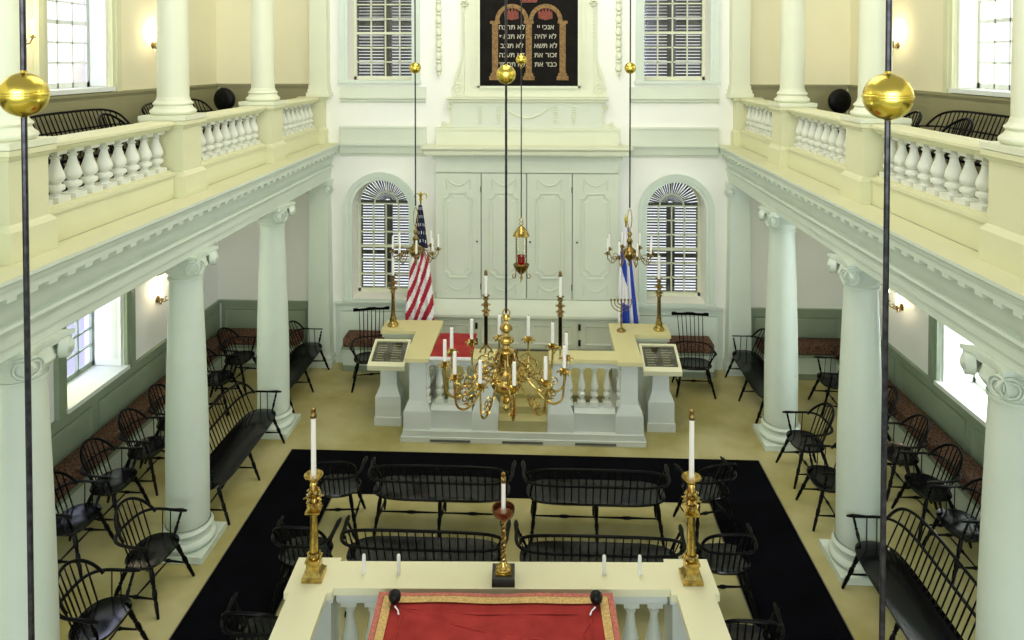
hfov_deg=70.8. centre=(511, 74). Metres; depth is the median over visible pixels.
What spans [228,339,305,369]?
bench
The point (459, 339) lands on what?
tablecloth
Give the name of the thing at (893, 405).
armchair
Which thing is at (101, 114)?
armchair
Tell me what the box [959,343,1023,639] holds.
column
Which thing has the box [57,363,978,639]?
floor
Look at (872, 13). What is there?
column
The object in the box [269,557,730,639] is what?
enclosure
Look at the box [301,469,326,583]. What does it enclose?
candlestick
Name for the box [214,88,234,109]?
floor fan
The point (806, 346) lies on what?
bench cushion
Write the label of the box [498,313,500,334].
candle
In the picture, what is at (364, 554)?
peg
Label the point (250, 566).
carpet runner
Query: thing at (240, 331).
bench cushion
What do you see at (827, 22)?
wall
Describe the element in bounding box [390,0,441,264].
chandelier
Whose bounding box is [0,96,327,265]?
gallery balustrade
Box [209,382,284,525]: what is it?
settee
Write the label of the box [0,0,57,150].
column
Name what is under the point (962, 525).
armchair
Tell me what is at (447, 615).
cover
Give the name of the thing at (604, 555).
peg
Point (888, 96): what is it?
hanging rod
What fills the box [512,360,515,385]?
candle
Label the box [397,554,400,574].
peg
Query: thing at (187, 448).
column
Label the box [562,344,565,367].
candle
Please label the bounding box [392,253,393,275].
candle
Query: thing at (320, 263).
pilaster
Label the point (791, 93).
column
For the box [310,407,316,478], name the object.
candle
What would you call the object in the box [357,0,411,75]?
shutter
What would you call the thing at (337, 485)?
armchair
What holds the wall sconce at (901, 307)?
attached to the wall at (917, 24)
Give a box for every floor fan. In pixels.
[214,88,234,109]
[828,89,850,133]
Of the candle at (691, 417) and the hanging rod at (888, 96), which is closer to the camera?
the hanging rod at (888, 96)
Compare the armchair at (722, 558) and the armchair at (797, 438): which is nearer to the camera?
the armchair at (722, 558)
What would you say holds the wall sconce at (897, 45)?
attached to the wall at (917, 24)
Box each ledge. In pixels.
[0,143,338,283]
[719,145,1023,296]
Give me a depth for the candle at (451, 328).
5.83 m
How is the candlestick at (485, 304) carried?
on the enclosure at (592, 411)
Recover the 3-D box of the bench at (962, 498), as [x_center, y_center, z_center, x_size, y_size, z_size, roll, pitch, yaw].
[5.258,4.929,7.844,0.338,0.414,7.930,0,1,3]
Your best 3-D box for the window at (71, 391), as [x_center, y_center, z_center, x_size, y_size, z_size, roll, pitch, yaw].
[-5.515,2.973,9.198,0.530,2.150,1.580,0,1,3]
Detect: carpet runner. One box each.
[168,491,331,639]
[265,449,782,504]
[709,503,854,639]
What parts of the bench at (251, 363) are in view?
bench seat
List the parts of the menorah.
stem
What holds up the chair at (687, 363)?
on the floor at (723, 425)
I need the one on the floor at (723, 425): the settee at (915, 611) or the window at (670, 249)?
the settee at (915, 611)
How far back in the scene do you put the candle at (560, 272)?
10.02 m
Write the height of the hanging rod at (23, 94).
5.190 m
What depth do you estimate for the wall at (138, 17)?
10.37 m
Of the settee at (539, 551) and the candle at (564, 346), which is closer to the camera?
the candle at (564, 346)
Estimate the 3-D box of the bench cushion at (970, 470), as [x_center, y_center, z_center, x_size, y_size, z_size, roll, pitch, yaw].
[5.261,4.628,7.838,0.315,0.183,7.870,0,1,3]
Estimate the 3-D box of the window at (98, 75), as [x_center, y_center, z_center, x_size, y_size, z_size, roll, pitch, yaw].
[-5.526,-1.051,8.854,0.530,2.590,1.580,0,1,3]
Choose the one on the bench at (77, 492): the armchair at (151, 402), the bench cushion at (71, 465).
the bench cushion at (71, 465)
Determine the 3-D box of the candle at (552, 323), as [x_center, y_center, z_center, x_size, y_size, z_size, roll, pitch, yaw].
[0.335,2.129,5.945,0.029,0.183,0.029,0,1,3]
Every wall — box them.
[26,0,218,422]
[216,0,850,357]
[850,0,1008,380]
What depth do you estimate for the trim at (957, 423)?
9.37 m
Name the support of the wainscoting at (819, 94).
attached to the wall at (827, 22)
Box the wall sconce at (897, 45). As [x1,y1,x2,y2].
[893,29,899,48]
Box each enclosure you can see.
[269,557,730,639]
[381,320,670,447]
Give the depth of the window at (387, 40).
13.00 m
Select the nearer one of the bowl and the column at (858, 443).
the bowl
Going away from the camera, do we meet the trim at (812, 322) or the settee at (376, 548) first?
the settee at (376, 548)
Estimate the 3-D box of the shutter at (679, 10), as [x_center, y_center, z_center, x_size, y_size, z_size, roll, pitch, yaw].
[2.828,-1.084,12.812,1.120,2.370,0.070,0,1,3]
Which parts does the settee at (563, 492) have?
leg, seat, arm rail, leg, leg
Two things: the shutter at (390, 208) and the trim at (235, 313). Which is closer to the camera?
the trim at (235, 313)
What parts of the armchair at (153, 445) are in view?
arm rail, seat, arm post, leg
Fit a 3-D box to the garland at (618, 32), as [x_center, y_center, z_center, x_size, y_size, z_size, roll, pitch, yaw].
[1.810,-1.218,12.199,0.110,2.545,0.105,0,1,3]
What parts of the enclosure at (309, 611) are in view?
post, rail, post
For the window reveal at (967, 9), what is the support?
attached to the window at (967, 9)
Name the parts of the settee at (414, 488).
leg, arm post, leg, seat, arm rail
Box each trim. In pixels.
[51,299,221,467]
[221,299,307,342]
[335,301,405,362]
[339,87,718,157]
[638,307,722,369]
[751,307,841,351]
[880,336,985,466]
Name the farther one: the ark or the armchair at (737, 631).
the ark
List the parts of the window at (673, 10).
sash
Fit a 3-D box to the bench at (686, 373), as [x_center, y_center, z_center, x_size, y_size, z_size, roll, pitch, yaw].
[2.941,4.840,12.104,0.890,0.414,0.338,0,1,3]
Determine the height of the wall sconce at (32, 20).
0.298 m
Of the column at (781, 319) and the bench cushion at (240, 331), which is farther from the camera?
the bench cushion at (240, 331)
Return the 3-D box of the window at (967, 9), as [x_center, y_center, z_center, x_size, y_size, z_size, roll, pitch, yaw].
[5.713,-1.040,8.355,0.530,2.590,1.580,0,1,3]
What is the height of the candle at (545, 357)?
0.183 m
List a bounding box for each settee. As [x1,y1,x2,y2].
[29,108,140,189]
[141,98,228,134]
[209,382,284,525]
[255,320,329,413]
[340,515,510,616]
[368,457,515,536]
[514,520,685,561]
[521,460,670,546]
[725,328,764,423]
[841,507,976,639]
[907,110,1009,198]
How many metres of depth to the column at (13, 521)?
5.20 m
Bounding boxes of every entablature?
[0,144,339,362]
[719,146,1023,377]
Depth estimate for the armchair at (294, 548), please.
6.95 m
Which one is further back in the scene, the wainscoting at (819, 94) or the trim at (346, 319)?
the trim at (346, 319)
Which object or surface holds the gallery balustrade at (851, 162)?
on the ledge at (957, 253)
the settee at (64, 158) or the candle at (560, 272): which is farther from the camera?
the candle at (560, 272)
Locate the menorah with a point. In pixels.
(621, 329)
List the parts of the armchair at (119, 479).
leg, arm post, arm rail, seat, leg, arm post, leg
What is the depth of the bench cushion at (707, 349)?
11.95 m
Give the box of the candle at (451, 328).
[450,327,452,348]
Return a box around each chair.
[349,306,389,392]
[671,311,716,398]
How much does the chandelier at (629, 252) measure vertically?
4.840 m
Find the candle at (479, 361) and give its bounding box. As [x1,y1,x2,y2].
[478,358,481,383]
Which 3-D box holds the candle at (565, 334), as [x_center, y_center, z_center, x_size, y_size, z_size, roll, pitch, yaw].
[0.430,2.133,5.716,0.029,0.183,0.029,0,1,3]
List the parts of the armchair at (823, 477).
leg, arm post, leg, arm rail, seat, arm post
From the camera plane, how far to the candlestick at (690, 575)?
4.95 m
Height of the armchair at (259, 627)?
0.908 m
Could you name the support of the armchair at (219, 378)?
on the floor at (723, 425)
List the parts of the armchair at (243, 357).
arm rail, seat, leg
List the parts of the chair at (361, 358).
leg, seat, arm rail, comb rail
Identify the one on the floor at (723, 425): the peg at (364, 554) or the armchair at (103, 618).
the armchair at (103, 618)
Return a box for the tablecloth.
[429,333,476,360]
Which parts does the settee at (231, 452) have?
arm post, leg, seat, arm rail, leg, arm post, leg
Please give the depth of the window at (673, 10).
12.77 m
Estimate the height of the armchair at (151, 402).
0.908 m
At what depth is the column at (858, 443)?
7.33 m
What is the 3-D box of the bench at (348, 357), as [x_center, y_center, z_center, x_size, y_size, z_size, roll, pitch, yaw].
[-2.444,4.835,12.344,0.890,0.414,0.338,0,1,3]
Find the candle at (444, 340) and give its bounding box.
[443,339,446,361]
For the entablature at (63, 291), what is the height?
0.620 m
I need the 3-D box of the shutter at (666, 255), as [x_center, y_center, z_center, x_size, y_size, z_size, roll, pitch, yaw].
[2.828,3.120,12.900,1.000,1.580,0.070,0,1,3]
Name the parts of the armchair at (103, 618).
arm post, seat, arm rail, arm post, leg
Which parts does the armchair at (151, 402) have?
leg, arm rail, seat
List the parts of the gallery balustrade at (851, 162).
handrail, panel, handrail, panel, panel, handrail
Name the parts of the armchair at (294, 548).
leg, arm post, seat, arm rail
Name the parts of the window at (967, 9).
casing, sill, sash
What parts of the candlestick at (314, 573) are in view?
drip dish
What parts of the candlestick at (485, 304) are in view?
stem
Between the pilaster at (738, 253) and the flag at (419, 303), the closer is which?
the flag at (419, 303)
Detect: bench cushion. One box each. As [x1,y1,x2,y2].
[53,337,228,502]
[215,328,303,345]
[343,330,384,346]
[667,335,713,352]
[756,337,840,354]
[835,348,982,504]
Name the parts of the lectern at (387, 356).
slanted frame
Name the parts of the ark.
cupboard door, door, panel, cupboard door, panel, door, cornice, cornice, attic panel, door, panel, cupboard door, door, panel, cupboard door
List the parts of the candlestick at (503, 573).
twisted stem, twisted stem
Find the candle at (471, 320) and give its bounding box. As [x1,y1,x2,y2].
[470,319,472,338]
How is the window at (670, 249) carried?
in the wall at (827, 22)
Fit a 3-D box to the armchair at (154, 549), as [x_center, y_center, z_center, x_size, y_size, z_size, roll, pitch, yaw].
[-3.595,4.702,7.130,0.612,0.908,0.650,0,1,8]
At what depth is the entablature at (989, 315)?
6.06 m
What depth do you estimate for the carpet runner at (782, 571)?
7.33 m
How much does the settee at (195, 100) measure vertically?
0.908 m
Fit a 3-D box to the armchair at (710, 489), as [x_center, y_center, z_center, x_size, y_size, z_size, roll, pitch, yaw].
[2.197,4.671,8.098,0.636,0.908,0.622,0,1,-15]
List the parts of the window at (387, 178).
sash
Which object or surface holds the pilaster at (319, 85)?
attached to the wall at (827, 22)
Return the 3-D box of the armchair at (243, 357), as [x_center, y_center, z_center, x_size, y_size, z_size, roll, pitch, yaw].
[-4.471,4.605,11.732,0.612,0.908,0.650,0,1,7]
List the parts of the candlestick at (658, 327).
stem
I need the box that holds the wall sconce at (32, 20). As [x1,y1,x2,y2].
[26,19,35,44]
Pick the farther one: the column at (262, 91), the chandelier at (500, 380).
the column at (262, 91)
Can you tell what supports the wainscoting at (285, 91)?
attached to the wall at (827, 22)
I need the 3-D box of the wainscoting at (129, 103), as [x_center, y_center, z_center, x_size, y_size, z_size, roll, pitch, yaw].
[-5.453,0.857,5.541,0.055,1.085,14.149,0,1,3]
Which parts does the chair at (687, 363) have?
leg, comb rail, arm rail, seat, leg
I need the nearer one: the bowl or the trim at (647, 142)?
the bowl
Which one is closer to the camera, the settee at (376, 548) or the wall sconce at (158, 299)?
the settee at (376, 548)
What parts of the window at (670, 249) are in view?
sash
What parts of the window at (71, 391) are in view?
sash, sill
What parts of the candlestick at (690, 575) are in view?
drip dish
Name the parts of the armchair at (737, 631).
seat, arm post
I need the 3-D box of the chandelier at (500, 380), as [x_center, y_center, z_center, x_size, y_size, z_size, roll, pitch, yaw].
[-0.046,0.210,5.613,1.067,4.855,1.051,0,1,3]
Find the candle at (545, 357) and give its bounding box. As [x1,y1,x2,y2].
[544,356,547,379]
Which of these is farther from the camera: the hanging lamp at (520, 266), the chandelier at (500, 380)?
the hanging lamp at (520, 266)
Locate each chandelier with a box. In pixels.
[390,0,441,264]
[437,0,573,420]
[604,0,654,267]
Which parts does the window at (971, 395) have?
casing, sill, sash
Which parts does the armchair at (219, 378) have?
seat, arm rail, leg, leg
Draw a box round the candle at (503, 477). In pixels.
[501,472,505,513]
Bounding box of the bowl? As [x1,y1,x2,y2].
[492,501,514,520]
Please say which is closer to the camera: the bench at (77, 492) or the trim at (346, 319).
the bench at (77, 492)
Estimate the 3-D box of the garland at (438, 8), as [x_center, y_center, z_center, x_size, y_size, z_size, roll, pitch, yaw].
[-1.258,-1.221,12.335,0.110,2.545,0.105,0,1,3]
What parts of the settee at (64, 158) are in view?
arm rail, seat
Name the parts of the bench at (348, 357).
bench seat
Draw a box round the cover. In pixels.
[367,589,620,639]
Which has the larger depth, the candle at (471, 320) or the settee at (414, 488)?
the settee at (414, 488)
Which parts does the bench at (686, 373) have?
bench seat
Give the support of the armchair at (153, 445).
on the floor at (723, 425)
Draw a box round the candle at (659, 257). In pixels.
[658,256,660,278]
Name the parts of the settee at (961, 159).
seat, arm rail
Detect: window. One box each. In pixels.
[33,0,121,95]
[53,288,135,421]
[338,0,420,82]
[342,172,416,302]
[634,0,720,83]
[638,174,715,307]
[928,315,987,426]
[942,0,1012,97]
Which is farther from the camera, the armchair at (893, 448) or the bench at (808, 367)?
the bench at (808, 367)
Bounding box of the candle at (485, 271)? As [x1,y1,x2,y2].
[484,270,487,295]
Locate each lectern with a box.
[367,339,410,425]
[639,343,682,432]
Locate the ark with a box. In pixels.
[421,97,633,350]
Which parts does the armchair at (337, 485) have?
arm rail, seat, leg, leg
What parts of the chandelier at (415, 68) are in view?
arm, rod, arm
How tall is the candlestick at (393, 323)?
0.794 m
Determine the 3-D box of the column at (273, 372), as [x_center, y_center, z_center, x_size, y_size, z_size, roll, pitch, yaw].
[-3.420,3.475,10.297,0.590,3.217,0.590,0,1,3]
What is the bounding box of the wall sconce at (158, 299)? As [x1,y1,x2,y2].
[156,287,167,304]
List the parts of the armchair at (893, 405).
arm rail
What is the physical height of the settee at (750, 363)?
0.908 m
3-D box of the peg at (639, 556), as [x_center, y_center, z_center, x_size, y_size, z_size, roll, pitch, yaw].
[0.891,3.426,5.025,0.026,0.136,0.026,0,1,3]
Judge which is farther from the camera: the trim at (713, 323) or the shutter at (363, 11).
the shutter at (363, 11)
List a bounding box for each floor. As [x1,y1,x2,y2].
[49,149,213,194]
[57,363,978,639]
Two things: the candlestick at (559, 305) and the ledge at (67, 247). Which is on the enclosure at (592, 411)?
the candlestick at (559, 305)
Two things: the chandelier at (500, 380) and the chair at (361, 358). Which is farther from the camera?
the chair at (361, 358)
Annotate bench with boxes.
[55,346,230,540]
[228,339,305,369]
[341,345,380,371]
[669,353,713,377]
[754,347,835,379]
[834,359,980,519]
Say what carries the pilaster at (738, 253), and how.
attached to the wall at (827, 22)
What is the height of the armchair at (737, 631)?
0.908 m
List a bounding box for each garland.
[435,0,441,76]
[615,0,621,76]
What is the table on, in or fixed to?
on the enclosure at (592, 411)
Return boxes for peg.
[362,553,365,574]
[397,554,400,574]
[602,554,605,575]
[638,555,641,575]
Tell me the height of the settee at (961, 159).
0.908 m
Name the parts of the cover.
black knob, black knob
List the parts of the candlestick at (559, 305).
stem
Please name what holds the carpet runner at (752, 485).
on the floor at (723, 425)
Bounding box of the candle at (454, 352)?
[453,351,456,374]
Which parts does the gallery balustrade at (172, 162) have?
panel, handrail, panel, handrail, handrail, panel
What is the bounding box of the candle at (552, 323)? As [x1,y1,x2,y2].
[551,322,553,343]
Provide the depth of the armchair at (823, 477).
8.37 m
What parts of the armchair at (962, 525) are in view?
leg, arm post, arm rail, leg, seat, arm post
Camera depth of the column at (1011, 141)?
4.95 m
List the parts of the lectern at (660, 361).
slanted frame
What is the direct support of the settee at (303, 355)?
on the floor at (723, 425)
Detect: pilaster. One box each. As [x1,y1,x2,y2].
[305,178,335,367]
[306,0,332,96]
[723,181,751,375]
[726,0,753,97]
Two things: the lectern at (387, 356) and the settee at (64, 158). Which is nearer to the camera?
the settee at (64, 158)
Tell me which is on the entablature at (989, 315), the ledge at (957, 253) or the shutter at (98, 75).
the ledge at (957, 253)
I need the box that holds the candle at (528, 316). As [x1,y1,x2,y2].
[527,314,529,335]
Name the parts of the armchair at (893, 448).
leg, seat, arm rail, leg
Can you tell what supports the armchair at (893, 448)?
on the floor at (723, 425)
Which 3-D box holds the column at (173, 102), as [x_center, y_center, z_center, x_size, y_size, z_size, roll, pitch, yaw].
[-3.650,-1.118,7.728,0.500,3.199,0.500,0,1,3]
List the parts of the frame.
painted crown, painted crown, moulding, painted crown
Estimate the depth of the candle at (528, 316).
6.08 m
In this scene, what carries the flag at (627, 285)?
on the floor at (723, 425)
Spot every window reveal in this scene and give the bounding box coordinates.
[95,296,122,365]
[957,0,976,87]
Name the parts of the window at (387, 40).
sash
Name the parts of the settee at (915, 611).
leg, arm post, leg, seat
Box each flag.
[405,192,433,319]
[618,215,639,323]
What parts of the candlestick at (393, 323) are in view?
stem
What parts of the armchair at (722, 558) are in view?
arm rail, seat, arm post, leg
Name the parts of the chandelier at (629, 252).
rod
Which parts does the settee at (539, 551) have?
arm post, seat, arm post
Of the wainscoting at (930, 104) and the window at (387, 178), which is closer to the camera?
the wainscoting at (930, 104)
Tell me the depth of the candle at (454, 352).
5.35 m
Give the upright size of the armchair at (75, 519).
0.908 m
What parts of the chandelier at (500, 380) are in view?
arm, arm, arm, arm, arm, rod, arm, arm, arm, arm, arm, arm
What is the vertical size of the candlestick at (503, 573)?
0.504 m
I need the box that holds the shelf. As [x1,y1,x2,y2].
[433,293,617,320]
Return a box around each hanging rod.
[0,0,50,639]
[861,0,914,639]
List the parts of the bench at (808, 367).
bench seat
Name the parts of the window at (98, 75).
sash, sill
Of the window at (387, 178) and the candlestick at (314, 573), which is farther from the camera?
the window at (387, 178)
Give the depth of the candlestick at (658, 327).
10.98 m
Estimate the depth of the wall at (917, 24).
9.94 m
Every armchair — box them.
[53,471,113,577]
[58,558,148,639]
[79,437,150,535]
[98,113,139,173]
[113,497,194,619]
[115,408,164,495]
[144,383,165,463]
[206,347,243,415]
[215,327,256,392]
[220,592,277,639]
[269,516,341,613]
[309,456,367,535]
[673,456,738,539]
[686,523,759,624]
[724,602,784,639]
[775,402,834,488]
[795,443,835,531]
[808,354,839,415]
[887,385,900,466]
[887,414,931,503]
[891,443,966,542]
[903,111,921,153]
[919,117,973,192]
[922,477,982,583]
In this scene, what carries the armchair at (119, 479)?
on the floor at (723, 425)
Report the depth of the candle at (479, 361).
5.20 m
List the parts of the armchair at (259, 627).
arm post, seat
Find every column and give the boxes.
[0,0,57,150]
[0,328,74,639]
[138,0,206,120]
[157,246,226,564]
[238,0,286,104]
[254,202,300,439]
[753,206,800,450]
[768,0,816,106]
[819,253,881,585]
[840,0,911,123]
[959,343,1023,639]
[979,0,1023,156]
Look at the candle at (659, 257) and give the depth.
10.98 m
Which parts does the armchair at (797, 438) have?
leg, arm post, leg, seat, arm rail, leg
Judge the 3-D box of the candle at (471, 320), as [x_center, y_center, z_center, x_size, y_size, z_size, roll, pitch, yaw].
[-0.338,2.127,6.035,0.029,0.183,0.029,0,1,3]
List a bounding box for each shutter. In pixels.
[89,0,107,85]
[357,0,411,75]
[361,202,408,286]
[644,0,701,76]
[647,205,697,291]
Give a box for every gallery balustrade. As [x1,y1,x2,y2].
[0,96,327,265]
[731,97,1023,278]
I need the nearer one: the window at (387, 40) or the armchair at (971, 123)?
the armchair at (971, 123)
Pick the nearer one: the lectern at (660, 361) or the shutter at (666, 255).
the lectern at (660, 361)
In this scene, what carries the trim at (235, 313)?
attached to the wall at (827, 22)
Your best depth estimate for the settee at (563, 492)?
7.93 m
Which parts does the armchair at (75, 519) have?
arm post, leg, seat, arm rail, arm post, leg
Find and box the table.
[436,336,476,394]
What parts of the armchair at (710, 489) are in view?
leg, arm post, leg, arm rail, seat, arm post, leg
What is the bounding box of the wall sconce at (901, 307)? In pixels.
[889,294,903,311]
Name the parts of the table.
leg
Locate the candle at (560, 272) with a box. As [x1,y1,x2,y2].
[558,271,561,296]
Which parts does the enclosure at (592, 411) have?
post, rail, rail, panel, post, post, panel, rail, rail, post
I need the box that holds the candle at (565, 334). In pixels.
[564,331,567,354]
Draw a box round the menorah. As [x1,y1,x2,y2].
[610,299,632,332]
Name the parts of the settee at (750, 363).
leg, leg, seat, arm rail, leg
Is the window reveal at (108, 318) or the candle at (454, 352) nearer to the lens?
the candle at (454, 352)
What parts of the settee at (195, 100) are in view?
seat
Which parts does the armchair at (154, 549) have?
leg, arm post, arm rail, seat, leg, arm post, leg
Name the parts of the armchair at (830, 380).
leg, arm post, leg, arm rail, seat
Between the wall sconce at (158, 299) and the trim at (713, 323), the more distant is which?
the trim at (713, 323)
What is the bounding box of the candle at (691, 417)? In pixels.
[688,409,694,481]
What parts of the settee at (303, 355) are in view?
seat, arm rail, leg, leg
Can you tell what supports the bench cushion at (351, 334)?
on the bench at (348, 357)
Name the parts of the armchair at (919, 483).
leg, arm post, leg, seat, arm rail, arm post, leg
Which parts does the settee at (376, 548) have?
arm post, seat, arm rail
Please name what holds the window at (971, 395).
in the wall at (917, 24)
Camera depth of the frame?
12.26 m
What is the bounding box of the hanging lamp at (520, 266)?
[512,0,530,281]
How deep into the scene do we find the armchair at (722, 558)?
6.83 m
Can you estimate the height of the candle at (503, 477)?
0.302 m
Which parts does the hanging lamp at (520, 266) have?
rod, red glass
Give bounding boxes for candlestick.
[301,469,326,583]
[388,274,398,327]
[479,294,492,356]
[492,501,514,586]
[554,295,564,356]
[653,277,664,331]
[679,471,703,585]
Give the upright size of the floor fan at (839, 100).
1.039 m
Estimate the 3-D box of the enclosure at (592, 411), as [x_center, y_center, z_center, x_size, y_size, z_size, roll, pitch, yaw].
[0.190,4.495,10.905,4.400,1.154,2.068,0,1,3]
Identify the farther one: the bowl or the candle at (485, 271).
the candle at (485, 271)
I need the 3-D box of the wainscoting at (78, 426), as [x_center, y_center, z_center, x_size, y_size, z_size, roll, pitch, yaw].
[-5.453,4.648,5.621,0.055,1.070,14.149,0,1,3]
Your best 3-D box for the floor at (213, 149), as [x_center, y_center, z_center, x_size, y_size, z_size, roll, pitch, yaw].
[-4.542,1.403,5.483,1.760,0.003,14.090,0,1,3]
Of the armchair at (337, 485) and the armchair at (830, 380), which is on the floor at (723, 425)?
the armchair at (830, 380)
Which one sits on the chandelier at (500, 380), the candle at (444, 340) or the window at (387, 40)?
the candle at (444, 340)
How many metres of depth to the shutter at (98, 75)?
9.43 m
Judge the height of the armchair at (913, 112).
0.908 m
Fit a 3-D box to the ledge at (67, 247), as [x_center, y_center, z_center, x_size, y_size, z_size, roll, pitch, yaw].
[-3.394,1.318,6.671,0.328,0.005,11.729,0,1,3]
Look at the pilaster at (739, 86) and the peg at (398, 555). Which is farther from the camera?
the pilaster at (739, 86)
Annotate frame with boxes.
[451,0,606,96]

